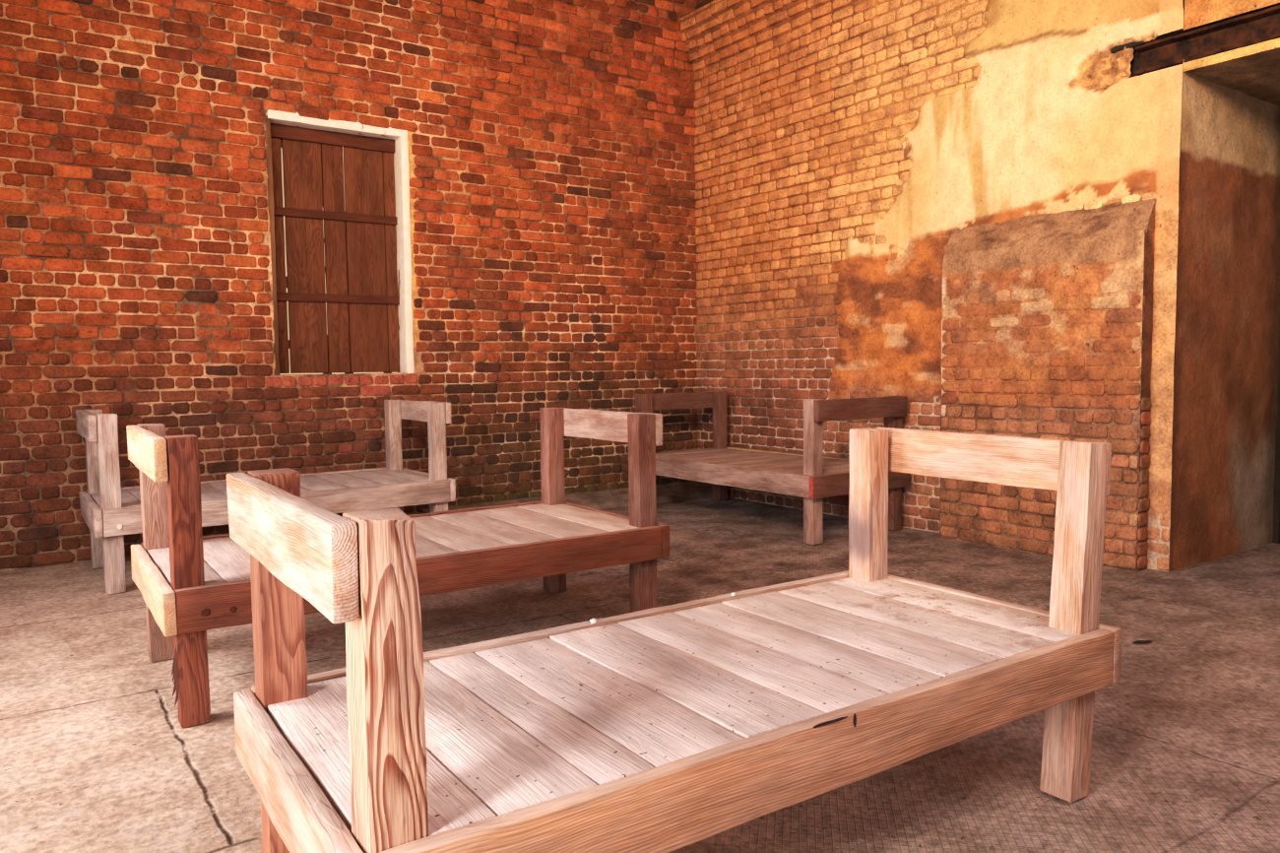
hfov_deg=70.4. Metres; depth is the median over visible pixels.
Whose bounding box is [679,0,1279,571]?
wall
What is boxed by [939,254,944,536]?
wall
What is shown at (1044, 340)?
panel
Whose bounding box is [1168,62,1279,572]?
wall reveal
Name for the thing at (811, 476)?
bed
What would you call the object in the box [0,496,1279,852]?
floor
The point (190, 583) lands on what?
bed
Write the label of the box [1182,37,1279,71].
wall
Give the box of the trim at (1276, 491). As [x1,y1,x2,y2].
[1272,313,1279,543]
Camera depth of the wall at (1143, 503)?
4.92 m
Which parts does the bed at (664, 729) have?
post, head rail, post, rail, rail, post, head rail, post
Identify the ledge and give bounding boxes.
[944,196,1155,255]
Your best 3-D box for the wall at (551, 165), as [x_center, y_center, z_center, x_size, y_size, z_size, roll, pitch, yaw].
[-2.222,-1.607,6.231,6.753,4.770,0.049,-3,5,-35]
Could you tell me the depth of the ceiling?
4.82 m
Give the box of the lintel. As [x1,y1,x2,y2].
[1133,4,1279,75]
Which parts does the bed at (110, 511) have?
head rail, post, post, rail, rail, post, head rail, post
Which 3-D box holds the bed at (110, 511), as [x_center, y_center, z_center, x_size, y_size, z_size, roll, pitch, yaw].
[-2.246,0.340,5.562,1.980,0.938,0.946,-3,5,-35]
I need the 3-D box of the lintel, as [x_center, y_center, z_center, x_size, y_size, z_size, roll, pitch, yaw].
[3.306,-1.959,4.239,0.168,0.157,1.880,-3,5,-35]
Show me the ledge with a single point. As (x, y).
(1118, 217)
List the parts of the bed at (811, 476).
post, head rail, post, rail, rail, post, head rail, post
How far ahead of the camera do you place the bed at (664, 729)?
1.90 m
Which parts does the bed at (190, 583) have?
head rail, post, post, rail, rail, post, head rail, post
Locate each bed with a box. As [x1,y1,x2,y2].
[75,398,455,594]
[126,407,669,727]
[226,427,1121,852]
[634,390,910,545]
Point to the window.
(366, 265)
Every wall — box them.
[0,0,698,571]
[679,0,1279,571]
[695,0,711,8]
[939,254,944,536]
[1128,51,1182,455]
[1136,200,1155,571]
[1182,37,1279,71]
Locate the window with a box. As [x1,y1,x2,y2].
[263,109,413,375]
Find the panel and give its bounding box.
[939,229,1146,571]
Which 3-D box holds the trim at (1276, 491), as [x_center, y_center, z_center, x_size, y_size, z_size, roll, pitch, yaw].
[3.977,-0.600,5.637,0.080,2.655,0.095,-3,5,-35]
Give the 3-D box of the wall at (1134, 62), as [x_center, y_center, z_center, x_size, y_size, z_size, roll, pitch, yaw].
[2.214,-1.714,6.912,1.180,4.750,4.180,-3,5,-35]
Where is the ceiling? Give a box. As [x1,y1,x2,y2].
[1185,47,1279,106]
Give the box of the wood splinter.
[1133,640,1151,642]

